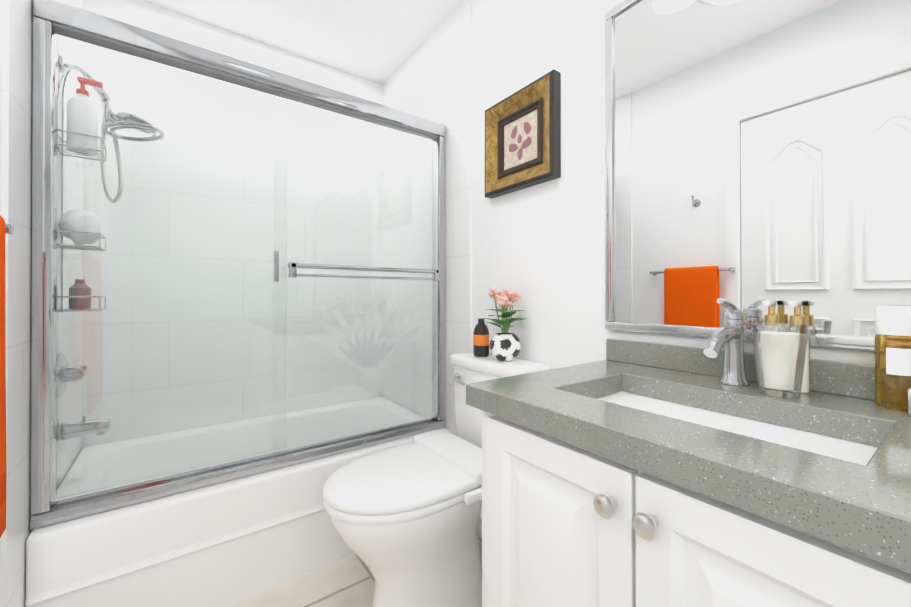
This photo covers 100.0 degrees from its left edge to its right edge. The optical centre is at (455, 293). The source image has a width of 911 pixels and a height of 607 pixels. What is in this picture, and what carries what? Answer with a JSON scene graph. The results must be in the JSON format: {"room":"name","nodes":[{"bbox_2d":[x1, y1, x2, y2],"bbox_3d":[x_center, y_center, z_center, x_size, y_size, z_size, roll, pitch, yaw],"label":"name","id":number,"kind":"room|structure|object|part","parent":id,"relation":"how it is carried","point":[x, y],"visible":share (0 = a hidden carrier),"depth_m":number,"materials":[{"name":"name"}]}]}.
{"room":"bathroom","nodes":[
{"label":"bathroom","id":0,"kind":"room"},
{"bbox_2d":[0,0,2,216],"bbox_3d":[-1.196,-0.146,0.989,0.100,2.380,1.490,0,0,-36],"label":"wall","id":1,"kind":"structure","parent":0,"point":[1,50],"depth_m":0.90,"materials":[{"name":"white paint"}]},
{"bbox_2d":[0,215,13,537],"bbox_3d":[-0.829,0.149,0.628,0.068,0.618,0.453,0,0,-36],"label":"towel rail","id":2,"kind":"object","parent":1,"relation":"attached to","point":[6,228],"visible":1,"depth_m":0.73,"materials":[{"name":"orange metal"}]},
{"bbox_2d":[0,215,6,537],"bbox_3d":[-0.818,0.149,0.625,0.054,0.618,0.280,0,0,-36],"label":"towel","id":3,"kind":"object","parent":2,"relation":"hanging from","point":[3,471],"depth_m":0.73,"materials":[{"name":"orange fabric"}]},
{"bbox_2d":[0,0,83,606],"bbox_3d":[-1.328,-0.144,1.264,0.010,2.380,0.890,0,0,-36],"label":"wall tile","id":4,"kind":"structure","parent":1,"relation":"attached to","point":[18,15],"depth_m":0.99,"materials":[{"name":"white tile"}]},
{"bbox_2d":[56,352,86,396],"bbox_3d":[-1.308,0.276,1.315,0.081,0.150,0.179,0,0,-36],"label":"shower valve","id":5,"kind":"object","parent":4,"relation":"attached to","point":[74,372],"visible":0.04,"depth_m":1.29,"materials":[{"name":"silver metal"}]},
{"bbox_2d":[57,416,110,440],"bbox_3d":[-1.297,0.466,1.340,0.130,0.070,0.060,0,0,-36],"label":"tub spout","id":6,"kind":"object","parent":4,"relation":"attached to","point":[77,424],"depth_m":1.32,"materials":[{"name":"silver metal"}]},
{"bbox_2d":[59,55,164,202],"bbox_3d":[-1.220,-0.572,1.369,0.284,0.480,0.180,0,0,-36],"label":"shower head","id":7,"kind":"object","parent":4,"relation":"attached to","point":[144,128],"depth_m":1.38},
{"bbox_2d":[56,66,106,313],"bbox_3d":[-1.263,-0.352,1.288,0.115,0.835,0.124,0,0,-36],"label":"shower caddy","id":8,"kind":"object","parent":7,"relation":"hanging from","point":[86,145],"depth_m":1.27,"materials":[{"name":"silver metal"}]},
{"bbox_2d":[69,279,90,308],"bbox_3d":[-1.264,0.002,1.286,0.054,0.100,0.054,0,0,-36],"label":"bottle","id":9,"kind":"object","parent":8,"relation":"on","point":[74,305],"depth_m":1.27,"materials":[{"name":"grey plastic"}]},
{"bbox_2d":[66,77,102,155],"bbox_3d":[-1.252,-0.601,1.291,0.088,0.247,0.076,0,0,-36],"label":"bottle","id":10,"kind":"object","parent":8,"relation":"on","point":[92,121],"depth_m":1.27,"materials":[{"name":"white plastic"}]},
{"bbox_2d":[142,0,464,84],"bbox_3d":[0.016,-1.387,0.603,1.600,0.100,3.750,0,0,-36],"label":"ceiling","id":11,"kind":"structure","parent":0,"point":[381,42],"depth_m":1.89,"materials":[{"name":"white paint"}]},
{"bbox_2d":[228,537,481,606],"bbox_3d":[0.016,1.093,0.593,1.600,0.100,3.750,0,0,-36],"label":"floor","id":12,"kind":"structure","parent":0,"point":[348,581],"depth_m":1.35,"materials":[{"name":"tile"}]},
{"bbox_2d":[25,397,449,606],"bbox_3d":[-0.797,0.847,1.712,1.376,0.400,0.761,0,0,-36],"label":"bathtub","id":13,"kind":"object","parent":12,"relation":"on","point":[227,543],"visible":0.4,"depth_m":1.30,"materials":[{"name":"white ceramic"}]},
{"bbox_2d":[30,0,445,528],"bbox_3d":[-0.611,-0.088,1.460,1.376,1.467,0.117,0,0,-36],"label":"shower door","id":14,"kind":"structure","parent":13,"relation":"on","point":[46,509],"depth_m":1.27,"materials":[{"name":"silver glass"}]},
{"bbox_3d":[-0.902,-0.082,1.290,0.621,1.352,0.006,0,0,-36],"label":"glass","id":15,"kind":"part","parent":14,"relation":"part of","materials":[{"name":"clear glass"}]},
{"bbox_2d":[53,23,437,139],"bbox_3d":[-0.622,-0.757,1.478,1.300,0.004,0.048,0,0,-36],"label":"seal","id":16,"kind":"object","parent":14,"relation":"attached to","point":[110,44],"visible":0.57,"depth_m":1.32,"materials":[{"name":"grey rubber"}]},
{"bbox_3d":[-0.383,-0.081,1.631,0.721,1.352,0.006,0,0,-36],"label":"glass","id":17,"kind":"part","parent":14,"relation":"part of","materials":[{"name":"clear glass"}]},
{"bbox_3d":[-0.386,-0.103,1.624,0.693,0.120,0.117,0,0,-36],"label":"handle","id":18,"kind":"part","parent":14,"relation":"part of","materials":[{"name":"silver metal"}]},
{"bbox_2d":[311,138,416,368],"bbox_3d":[-0.371,-0.156,1.635,0.514,0.959,0.001,0,0,-36],"label":"decal","id":19,"kind":"object","parent":14,"relation":"attached to","point":[381,350],"visible":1,"depth_m":1.62},
{"bbox_2d":[322,351,550,606],"bbox_3d":[-0.054,0.645,1.255,0.728,0.801,0.475,0,0,-36],"label":"toilet","id":20,"kind":"object","parent":12,"relation":"on","point":[405,517],"visible":0.75,"depth_m":1.14,"materials":[{"name":"white ceramic"}]},
{"bbox_3d":[-0.152,0.559,1.221,0.528,0.052,0.384,0,0,-36],"label":"seat lid","id":21,"kind":"part","parent":20,"relation":"part of","materials":[{"name":"white plastic"}]},
{"bbox_3d":[-0.170,0.599,1.208,0.481,0.026,0.380,0,0,-36],"label":"seat","id":22,"kind":"part","parent":20,"relation":"part of","materials":[{"name":"white plastic"}]},
{"bbox_3d":[0.013,0.332,1.484,0.034,0.034,0.092,0,0,-36],"label":"handle","id":23,"kind":"part","parent":20,"relation":"part of","materials":[{"name":"silver metal"}]},
{"bbox_3d":[0.076,0.594,1.135,0.120,0.030,0.022,0,0,-36],"label":"seat panel","id":24,"kind":"part","parent":20,"relation":"part of","materials":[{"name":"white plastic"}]},
{"bbox_3d":[0.157,0.451,1.446,0.156,0.322,0.390,0,0,-36],"label":"tank","id":25,"kind":"part","parent":20,"relation":"part of","materials":[{"name":"white ceramic"}]},
{"bbox_2d":[473,318,488,356],"bbox_3d":[0.101,0.171,1.500,0.062,0.147,0.062,0,0,-36],"label":"bottle","id":26,"kind":"object","parent":20,"relation":"on","point":[481,340],"visible":1,"depth_m":1.48,"materials":[{"name":"grey"}]},
{"bbox_3d":[0.155,0.267,1.446,0.168,0.044,0.414,0,0,-36],"label":"lid","id":27,"kind":"part","parent":20,"relation":"part of","materials":[{"name":"white ceramic"}]},
{"bbox_2d":[485,286,526,360],"bbox_3d":[0.176,0.108,1.394,0.169,0.271,0.170,0,0,-36],"label":"planter","id":28,"kind":"object","parent":20,"relation":"on","point":[505,345],"visible":1,"depth_m":1.37,"materials":[{"name":"white ceramic"}]},
{"bbox_3d":[0.174,0.068,1.401,0.060,0.149,0.065,0,0,-36],"label":"stem","id":29,"kind":"part","parent":28,"relation":"part of","materials":[{"name":"green plant"}]},
{"bbox_3d":[0.178,0.012,1.402,0.110,0.079,0.107,0,0,-36],"label":"flower","id":30,"kind":"part","parent":28,"relation":"part of","materials":[{"name":"pink plant"}]},
{"bbox_2d":[466,398,910,606],"bbox_3d":[0.630,0.643,0.454,0.570,0.798,1.310,0,0,-36],"label":"bathroom vanity","id":31,"kind":"object","parent":12,"relation":"on","point":[627,473],"depth_m":0.54,"materials":[{"name":"white paint"}]},
{"bbox_3d":[0.165,0.589,0.681,0.020,0.658,0.318,0,0,-36],"label":"door","id":32,"kind":"part","parent":31,"relation":"part of","materials":[{"name":"white paint"}]},
{"bbox_3d":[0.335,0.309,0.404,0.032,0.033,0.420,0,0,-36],"label":"knob","id":33,"kind":"part","parent":31,"relation":"part of","materials":[{"name":"silver metal"}]},
{"bbox_2d":[466,358,910,557],"bbox_3d":[0.639,0.219,0.462,0.548,0.045,1.340,0,0,-36],"label":"countertop","id":34,"kind":"structure","parent":31,"relation":"on","point":[868,498],"depth_m":0.54,"materials":[{"name":"grey stone"}]},
{"bbox_2d":[698,298,753,385],"bbox_3d":[0.572,0.104,0.812,0.159,0.189,0.054,0,0,-36],"label":"faucet","id":35,"kind":"object","parent":34,"relation":"on","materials":[{"name":"silver metal"}]},
{"bbox_2d":[590,386,877,457],"bbox_3d":[0.444,0.308,0.697,0.310,0.155,0.500,0,0,-36],"label":"sink","id":36,"kind":"object","parent":34,"relation":"in","point":[832,439],"depth_m":0.72,"materials":[{"name":"white ceramic"}]},
{"bbox_2d":[762,301,781,387],"bbox_3d":[0.662,0.106,0.804,0.059,0.183,0.038,0,0,-36],"label":"pump bottle","id":37,"kind":"object","parent":34,"relation":"on","point":[771,317],"visible":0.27,"depth_m":0.80,"materials":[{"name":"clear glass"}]},
{"bbox_2d":[751,322,808,397],"bbox_3d":[0.636,0.129,0.751,0.088,0.138,0.088,0,0,-36],"label":"candle","id":38,"kind":"object","parent":34,"relation":"on","point":[779,359],"visible":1,"depth_m":0.73,"materials":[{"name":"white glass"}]},
{"bbox_2d":[788,301,810,392],"bbox_3d":[0.687,0.106,0.770,0.059,0.183,0.038,0,0,-36],"label":"pump bottle","id":39,"kind":"object","parent":34,"relation":"on","point":[798,317],"visible":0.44,"depth_m":0.76,"materials":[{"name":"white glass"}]},
{"bbox_2d":[874,306,910,411],"bbox_3d":[0.760,0.109,0.660,0.049,0.176,0.049,0,0,-36],"label":"bottle","id":40,"kind":"object","parent":34,"relation":"on","point":[895,321],"visible":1,"depth_m":0.65,"materials":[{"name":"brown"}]},
{"bbox_2d":[908,388,910,415],"bbox_3d":[0.760,0.174,0.591,0.077,0.045,0.077,0,0,-36],"label":"jar","id":41,"kind":"object","parent":34,"relation":"on","point":[909,400],"visible":0.91,"depth_m":0.61,"materials":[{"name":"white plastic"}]},
{"bbox_3d":[0.356,0.588,0.419,0.020,0.658,0.318,0,0,-36],"label":"door","id":42,"kind":"part","parent":31,"relation":"part of","materials":[{"name":"white paint"}]},
{"bbox_2d":[472,0,885,368],"bbox_3d":[0.623,-0.145,1.040,0.100,2.380,3.750,0,0,-36],"label":"wall","id":43,"kind":"structure","parent":0,"point":[540,248],"depth_m":1.34,"materials":[{"name":"white paint"}]},
{"bbox_2d":[382,0,471,434],"bbox_3d":[-0.199,-0.141,2.074,0.010,2.380,0.910,0,0,-36],"label":"wall tile","id":44,"kind":"structure","parent":43,"relation":"attached to","point":[430,78],"depth_m":1.99,"materials":[{"name":"white tile"}]},
{"bbox_2d":[478,518,481,537],"bbox_3d":[0.260,1.001,1.438,0.012,0.090,0.648,0,0,-36],"label":"baseboard","id":45,"kind":"structure","parent":43,"relation":"attached to","point":[480,528],"depth_m":1.64,"materials":[{"name":"white paint"}]},
{"bbox_2d":[485,69,560,198],"bbox_3d":[0.238,-0.579,1.446,0.042,0.360,0.360,0,0,-36],"label":"picture frame","id":46,"kind":"object","parent":43,"relation":"attached to","point":[523,138],"visible":1,"depth_m":1.42,"materials":[{"name":"gold metal"}]},
{"bbox_2d":[605,0,910,351],"bbox_3d":[0.846,-0.373,0.627,0.022,0.959,1.318,0,0,-36],"label":"mirror","id":47,"kind":"object","parent":43,"relation":"attached to","point":[757,152],"visible":1,"depth_m":0.86,"materials":[{"name":"silver metal"}]},
{"bbox_2d":[606,338,910,404],"bbox_3d":[0.854,0.165,0.616,0.020,0.064,1.335,0,0,-36],"label":"backsplash","id":48,"kind":"structure","parent":43,"relation":"attached to","point":[835,377],"depth_m":0.77,"materials":[{"name":"grey stone"}]},
{"bbox_3d":[-1.098,-0.141,2.044,1.500,2.380,0.100,0,0,-36],"label":"wall","id":49,"kind":"structure","parent":0,"visible":0},
{"bbox_2d":[82,0,382,448],"bbox_3d":[-1.026,-0.141,2.029,1.380,2.380,0.010,0,0,-36],"label":"wall tile","id":50,"kind":"structure","parent":49,"relation":"attached to","point":[157,19],"depth_m":1.92,"materials":[{"name":"white tile"}]}
]}

